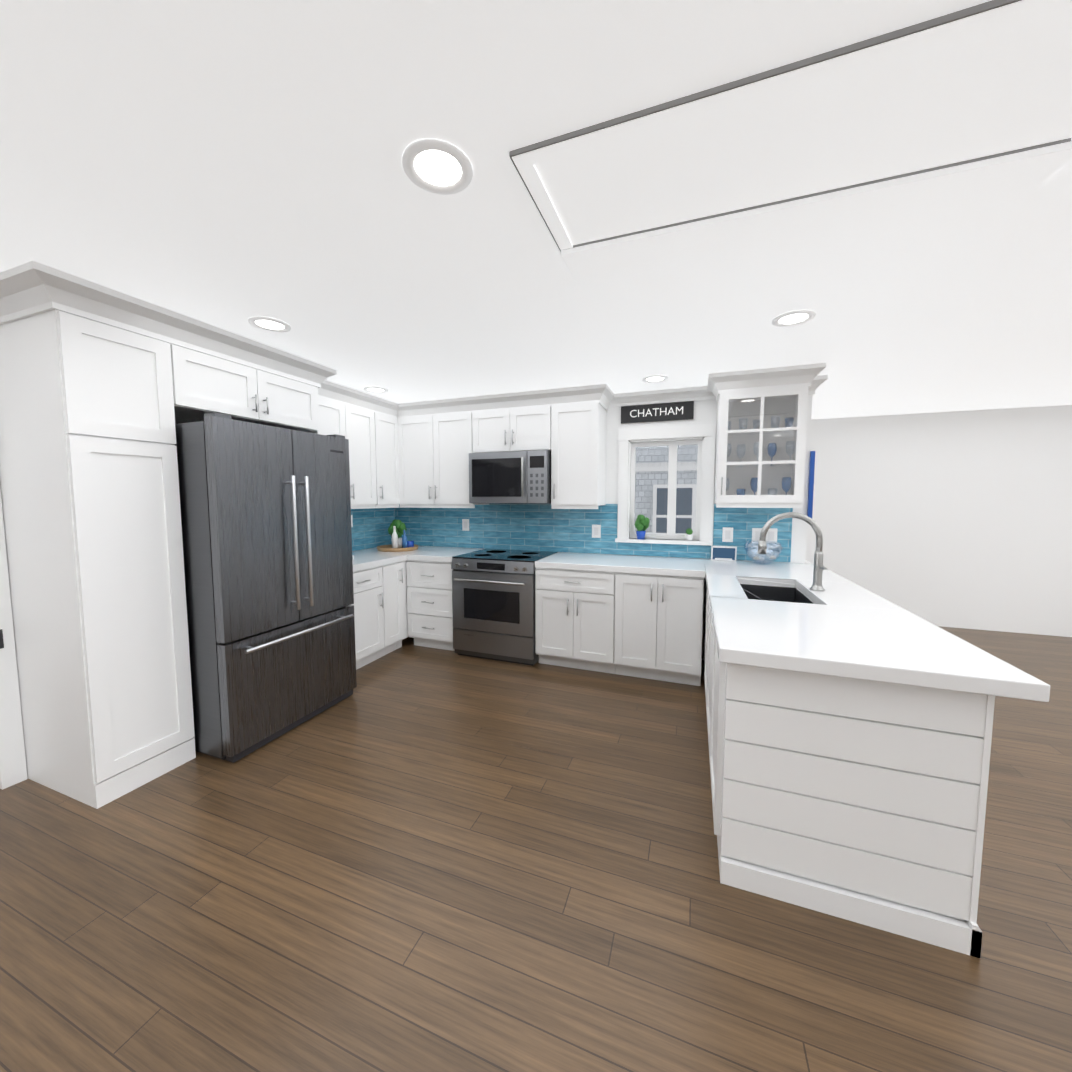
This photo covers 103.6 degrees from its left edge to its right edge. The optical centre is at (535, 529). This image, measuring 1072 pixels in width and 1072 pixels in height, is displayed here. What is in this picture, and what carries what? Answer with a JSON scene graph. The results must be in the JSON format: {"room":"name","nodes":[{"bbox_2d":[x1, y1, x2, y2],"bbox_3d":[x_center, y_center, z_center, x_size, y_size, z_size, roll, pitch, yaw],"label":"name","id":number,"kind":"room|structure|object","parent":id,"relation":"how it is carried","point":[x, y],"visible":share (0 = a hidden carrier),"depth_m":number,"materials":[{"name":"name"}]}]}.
{"room":"kitchen","nodes":[
{"label":"kitchen","id":0,"kind":"room"},
{"bbox_2d":[0,626,1071,1071],"bbox_3d":[1.104,1.282,1.872,10.600,0.060,7.800,2,4,20],"label":"floor","id":1,"kind":"structure","parent":0,"point":[408,856],"depth_m":1.41,"materials":[{"name":"brown wood"}]},
{"bbox_2d":[0,260,336,808],"bbox_3d":[-1.993,0.053,2.509,0.682,2.301,1.475,2,4,20],"label":"pantry cabinet","id":2,"kind":"object","parent":1,"relation":"on","point":[104,390],"visible":1,"depth_m":1.95,"materials":[{"name":"white wood"}]},
{"bbox_2d":[175,413,356,762],"bbox_3d":[-1.789,0.288,2.656,0.901,1.810,0.870,2,4,20],"label":"fridge","id":3,"kind":"object","parent":1,"relation":"on","point":[266,535],"visible":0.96,"depth_m":2.31,"materials":[{"name":"black metal"}]},
{"bbox_2d":[309,399,319,433],"bbox_3d":[-1.811,0.078,3.130,0.595,2.160,0.020,2,4,20],"label":"panel","id":4,"kind":"object","parent":1,"relation":"on","point":[316,432],"visible":0.07,"depth_m":2.97,"materials":[{"name":"white wood"}]},
{"bbox_2d":[351,560,407,669],"bbox_3d":[-1.615,0.712,3.594,0.672,0.828,0.890,2,4,20],"label":"base cabinet","id":5,"kind":"object","parent":1,"relation":"on","point":[380,611],"visible":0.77,"depth_m":3.55,"materials":[{"name":"white wood"}]},
{"bbox_2d":[352,546,431,570],"bbox_3d":[-1.514,0.250,3.852,0.644,0.050,1.506,2,4,20],"label":"countertop","id":6,"kind":"structure","parent":5,"relation":"on","point":[368,558],"depth_m":3.72,"materials":[{"name":"white stone"}]},
{"bbox_2d":[377,519,418,551],"bbox_3d":[-1.381,0.047,4.204,0.400,0.302,0.400,2,4,20],"label":"tray","id":7,"kind":"object","parent":6,"relation":"on","point":[397,529],"visible":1,"depth_m":4.19,"materials":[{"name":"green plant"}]},
{"bbox_2d":[406,560,454,650],"bbox_3d":[-1.150,0.667,4.197,1.123,0.828,0.672,2,4,20],"label":"base cabinet","id":8,"kind":"object","parent":1,"relation":"on","point":[429,606],"visible":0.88,"depth_m":3.81,"materials":[{"name":"white wood"}]},
{"bbox_2d":[408,546,481,562],"bbox_3d":[-0.828,0.235,4.056,0.443,0.050,0.644,2,4,20],"label":"countertop","id":9,"kind":"structure","parent":8,"relation":"on","point":[437,554],"depth_m":3.92,"materials":[{"name":"white stone"}]},
{"bbox_2d":[451,549,557,665],"bbox_3d":[-0.273,0.664,3.842,0.766,0.885,0.722,2,4,20],"label":"range","id":10,"kind":"object","parent":1,"relation":"on","point":[493,600],"visible":0.96,"depth_m":3.56,"materials":[{"name":"silver metal"}]},
{"bbox_2d":[535,568,610,672],"bbox_3d":[0.406,0.707,3.639,0.647,0.828,0.637,2,4,20],"label":"base cabinet","id":11,"kind":"object","parent":1,"relation":"on","point":[573,607],"depth_m":3.35,"materials":[{"name":"white wood"}]},
{"bbox_2d":[611,572,703,685],"bbox_3d":[1.004,0.723,3.418,0.629,0.828,0.637,2,4,20],"label":"base cabinet","id":12,"kind":"object","parent":1,"relation":"on","point":[646,626],"depth_m":3.13,"materials":[{"name":"white wood"}]},
{"bbox_2d":[535,552,703,577],"bbox_3d":[0.697,0.276,3.484,1.279,0.050,0.659,2,4,20],"label":"countertop","id":13,"kind":"structure","parent":12,"relation":"on","point":[667,566],"depth_m":3.31,"materials":[{"name":"white stone"}]},
{"bbox_2d":[705,589,707,628],"bbox_3d":[1.456,0.782,2.611,0.742,0.828,0.505,2,4,20],"label":"base cabinet","id":14,"kind":"object","parent":1,"relation":"on","point":[706,624],"depth_m":2.91,"materials":[{"name":"white wood"}]},
{"bbox_2d":[700,559,1049,701],"bbox_3d":[1.410,0.465,2.366,0.837,0.262,2.279,2,4,20],"label":"countertop","id":15,"kind":"structure","parent":14,"relation":"on","point":[778,615],"depth_m":1.55,"materials":[{"name":"white stone"}]},
{"bbox_2d":[711,546,736,560],"bbox_3d":[1.540,0.192,3.461,0.190,0.124,0.077,2,4,20],"label":"display","id":16,"kind":"object","parent":15,"relation":"on","point":[724,553],"visible":1,"depth_m":3.44,"materials":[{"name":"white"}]},
{"bbox_2d":[744,541,781,564],"bbox_3d":[1.758,0.180,3.270,0.270,0.170,0.270,2,4,20],"label":"shell bowl","id":17,"kind":"object","parent":15,"relation":"on","point":[760,558],"visible":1,"depth_m":3.24,"materials":[{"name":"blue"}]},
{"bbox_2d":[758,512,826,590],"bbox_3d":[1.423,0.119,2.331,0.339,0.431,0.177,2,4,20],"label":"faucet","id":18,"kind":"object","parent":15,"relation":"on","point":[818,568],"visible":1,"depth_m":2.33,"materials":[{"name":"silver metal"}]},
{"bbox_2d":[704,598,711,728],"bbox_3d":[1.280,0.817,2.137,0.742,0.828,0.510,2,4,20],"label":"base cabinet","id":19,"kind":"object","parent":1,"relation":"on","point":[709,612],"depth_m":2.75,"materials":[{"name":"white wood"}]},
{"bbox_2d":[708,623,994,957],"bbox_3d":[1.093,0.854,1.635,0.742,0.828,0.562,2,4,20],"label":"base cabinet","id":20,"kind":"object","parent":1,"relation":"on","point":[861,801],"depth_m":1.37,"materials":[{"name":"white wood"}]},
{"bbox_2d":[0,0,1071,418],"bbox_3d":[1.103,-1.067,1.700,10.600,0.050,7.800,2,4,20],"label":"ceiling","id":21,"kind":"structure","parent":0,"point":[232,166],"depth_m":1.38,"materials":[{"name":"white paint"}]},
{"bbox_2d":[248,316,290,331],"bbox_3d":[-1.392,-1.073,2.206,0.190,0.009,0.190,2,4,20],"label":"recessed light","id":22,"kind":"object","parent":21,"relation":"in","point":[268,324],"visible":1,"depth_m":2.20,"materials":[{"name":"white"}]},
{"bbox_2d":[364,386,387,392],"bbox_3d":[-1.339,-1.169,3.525,0.190,0.009,0.190,2,4,20],"label":"recessed light","id":23,"kind":"object","parent":21,"relation":"in","point":[373,389],"visible":1,"depth_m":3.52,"materials":[{"name":"white"}]},
{"bbox_2d":[402,139,472,194],"bbox_3d":[-0.271,-0.997,1.166,0.190,0.009,0.190,2,4,20],"label":"recessed light","id":24,"kind":"object","parent":21,"relation":"in","point":[437,166],"visible":1,"depth_m":1.16,"materials":[{"name":"white"}]},
{"bbox_2d":[642,375,667,382],"bbox_3d":[0.908,-1.147,3.210,0.190,0.009,0.190,2,4,20],"label":"recessed light","id":25,"kind":"object","parent":21,"relation":"in","point":[654,378],"visible":0.96,"depth_m":3.20,"materials":[{"name":"white"}]},
{"bbox_2d":[509,0,1071,279],"bbox_3d":[0.696,-0.987,1.173,1.394,0.030,0.648,2,4,20],"label":"hatch","id":26,"kind":"object","parent":21,"relation":"attached to","point":[967,107],"visible":1,"depth_m":1.09,"materials":[{"name":"white paint"}]},
{"bbox_2d":[772,310,815,326],"bbox_3d":[1.303,-1.069,2.136,0.190,0.009,0.190,2,4,20],"label":"recessed light","id":27,"kind":"object","parent":21,"relation":"in","point":[793,318],"visible":1,"depth_m":2.13,"materials":[{"name":"white"}]},
{"bbox_2d":[394,399,786,659],"bbox_3d":[0.189,-0.064,4.087,3.920,2.300,0.150,2,4,20],"label":"wall","id":28,"kind":"structure","parent":0,"point":[705,411],"depth_m":3.73,"materials":[{"name":"white paint"}]},
{"bbox_2d":[318,380,377,508],"bbox_3d":[-1.750,-0.679,3.596,0.347,1.001,0.695,2,4,20],"label":"upper cabinet","id":29,"kind":"object","parent":28,"relation":"attached to","point":[350,413],"depth_m":3.65,"materials":[{"name":"white wood"}]},
{"bbox_2d":[378,397,401,507],"bbox_3d":[-1.571,-0.715,4.076,0.347,1.001,0.332,2,4,20],"label":"upper cabinet","id":30,"kind":"object","parent":28,"relation":"attached to","point":[387,410],"depth_m":4.02,"materials":[{"name":"white wood"}]},
{"bbox_2d":[398,397,469,507],"bbox_3d":[-0.916,-0.723,4.181,0.834,1.001,0.347,2,4,20],"label":"upper cabinet","id":31,"kind":"object","parent":28,"relation":"attached to","point":[411,455],"depth_m":4.01,"materials":[{"name":"white wood"}]},
{"bbox_2d":[470,389,549,507],"bbox_3d":[-0.169,-0.703,3.905,0.760,1.001,0.347,2,4,20],"label":"upper cabinet","id":32,"kind":"object","parent":28,"relation":"attached to","point":[516,421],"depth_m":3.71,"materials":[{"name":"white wood"}]},
{"bbox_2d":[469,450,550,503],"bbox_3d":[-0.193,-0.470,3.864,0.750,0.455,0.471,2,4,20],"label":"microwave","id":33,"kind":"object","parent":32,"relation":"attached to","point":[517,477],"visible":1,"depth_m":3.67,"materials":[{"name":"silver metal"}]},
{"bbox_2d":[550,384,609,508],"bbox_3d":[0.377,-0.688,3.703,0.405,1.001,0.347,2,4,20],"label":"upper cabinet","id":34,"kind":"object","parent":28,"relation":"attached to","point":[578,414],"depth_m":3.55,"materials":[{"name":"white wood"}]},
{"bbox_2d":[394,504,792,561],"bbox_3d":[0.232,-0.018,3.990,3.811,0.457,0.008,2,4,20],"label":"wall tile","id":35,"kind":"structure","parent":28,"relation":"attached to","point":[538,527],"depth_m":4.00,"materials":[{"name":"blue tile"}]},
{"bbox_2d":[462,519,468,530],"bbox_3d":[-0.722,-0.051,4.334,0.080,0.120,0.007,2,4,20],"label":"electrical outlet","id":36,"kind":"object","parent":35,"relation":"attached to","point":[465,524],"visible":1,"depth_m":4.33,"materials":[{"name":"white plastic"}]},
{"bbox_2d":[592,525,600,537],"bbox_3d":[0.553,0.013,3.864,0.080,0.120,0.007,2,4,20],"label":"electrical outlet","id":37,"kind":"object","parent":35,"relation":"attached to","point":[596,531],"visible":1,"depth_m":3.86,"materials":[{"name":"white plastic"}]},
{"bbox_2d":[722,527,732,541],"bbox_3d":[1.584,0.040,3.483,0.080,0.120,0.007,2,4,20],"label":"electrical outlet","id":38,"kind":"object","parent":35,"relation":"attached to","point":[727,534],"visible":1,"depth_m":3.48,"materials":[{"name":"white plastic"}]},
{"bbox_2d":[752,528,777,542],"bbox_3d":[1.837,0.047,3.389,0.180,0.120,0.007,2,4,20],"label":"electrical outlet","id":39,"kind":"object","parent":35,"relation":"attached to","point":[771,535],"visible":0.69,"depth_m":3.38,"materials":[{"name":"white plastic"}]},
{"bbox_2d":[621,401,693,423],"bbox_3d":[1.030,-1.004,3.612,0.600,0.145,0.022,2,4,20],"label":"sign","id":40,"kind":"object","parent":28,"relation":"attached to","point":[659,412],"visible":1,"depth_m":3.60,"materials":[{"name":"black"}]},
{"bbox_2d":[609,386,715,406],"bbox_3d":[1.048,-1.129,3.577,0.904,0.100,0.060,2,4,20],"label":"crown molding","id":41,"kind":"structure","parent":28,"relation":"attached to","point":[698,393],"depth_m":3.56,"materials":[{"name":"white wood"}]},
{"bbox_2d":[615,423,715,545],"bbox_3d":[1.119,-0.386,3.688,0.803,1.000,0.205,2,4,20],"label":"window","id":42,"kind":"structure","parent":28,"relation":"in","point":[701,436],"depth_m":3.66,"materials":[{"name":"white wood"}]},
{"bbox_2d":[634,515,649,538],"bbox_3d":[0.937,-0.027,3.717,0.130,0.218,0.138,2,4,20],"label":"plant pot","id":43,"kind":"object","parent":42,"relation":"on","point":[642,522],"visible":1,"depth_m":3.68,"materials":[{"name":"blue"}]},
{"bbox_2d":[685,528,692,540],"bbox_3d":[1.311,0.038,3.610,0.068,0.105,0.068,2,4,20],"label":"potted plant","id":44,"kind":"object","parent":42,"relation":"on","point":[689,534],"visible":1,"depth_m":3.59,"materials":[{"name":"white"}]},
{"bbox_2d":[707,363,825,507],"bbox_3d":[1.680,-0.660,3.187,0.730,0.981,0.407,2,4,20],"label":"upper cabinet","id":45,"kind":"object","parent":28,"relation":"attached to","point":[761,428],"visible":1,"depth_m":3.12,"materials":[{"name":"white wood"}]},
{"bbox_2d":[787,395,812,563],"bbox_3d":[2.393,-0.074,4.218,0.120,2.300,1.930,2,4,20],"label":"wall","id":46,"kind":"structure","parent":0,"point":[798,542],"depth_m":3.30,"materials":[{"name":"white paint"}]},
{"bbox_2d":[807,451,814,517],"bbox_3d":[2.233,-0.366,3.548,0.029,0.520,0.655,2,4,20],"label":"wall picture","id":47,"kind":"object","parent":46,"relation":"attached to","point":[811,484],"visible":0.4,"depth_m":3.24,"materials":[{"name":"blue"}]},
{"bbox_2d":[808,375,827,394],"bbox_3d":[2.425,-1.157,4.086,0.172,0.120,2.005,2,4,20],"label":"crown molding","id":48,"kind":"structure","parent":46,"relation":"attached to","point":[817,381],"depth_m":3.17,"materials":[{"name":"white wood"}]},
{"bbox_2d":[805,405,1071,636],"bbox_3d":[4.943,-0.086,4.364,4.800,2.300,0.120,2,4,20],"label":"wall","id":49,"kind":"structure","parent":0,"point":[958,519],"depth_m":4.48,"materials":[{"name":"white paint"}]},
{"bbox_3d":[-2.788,-0.030,3.652,1.600,2.300,3.040,2,4,20],"label":"wall","id":50,"kind":"structure","parent":0,"visible":0},
{"bbox_2d":[0,488,27,789],"bbox_3d":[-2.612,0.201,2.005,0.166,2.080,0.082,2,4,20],"label":"door","id":51,"kind":"structure","parent":50,"relation":"attached to","point":[13,769],"depth_m":2.03,"materials":[{"name":"white wood"}]},
{"bbox_2d":[351,508,394,550],"bbox_3d":[-1.822,-0.014,3.947,0.008,0.457,1.501,2,4,20],"label":"wall tile","id":52,"kind":"structure","parent":50,"relation":"attached to","point":[370,527],"depth_m":4.30,"materials":[{"name":"blue tile"}]}
]}

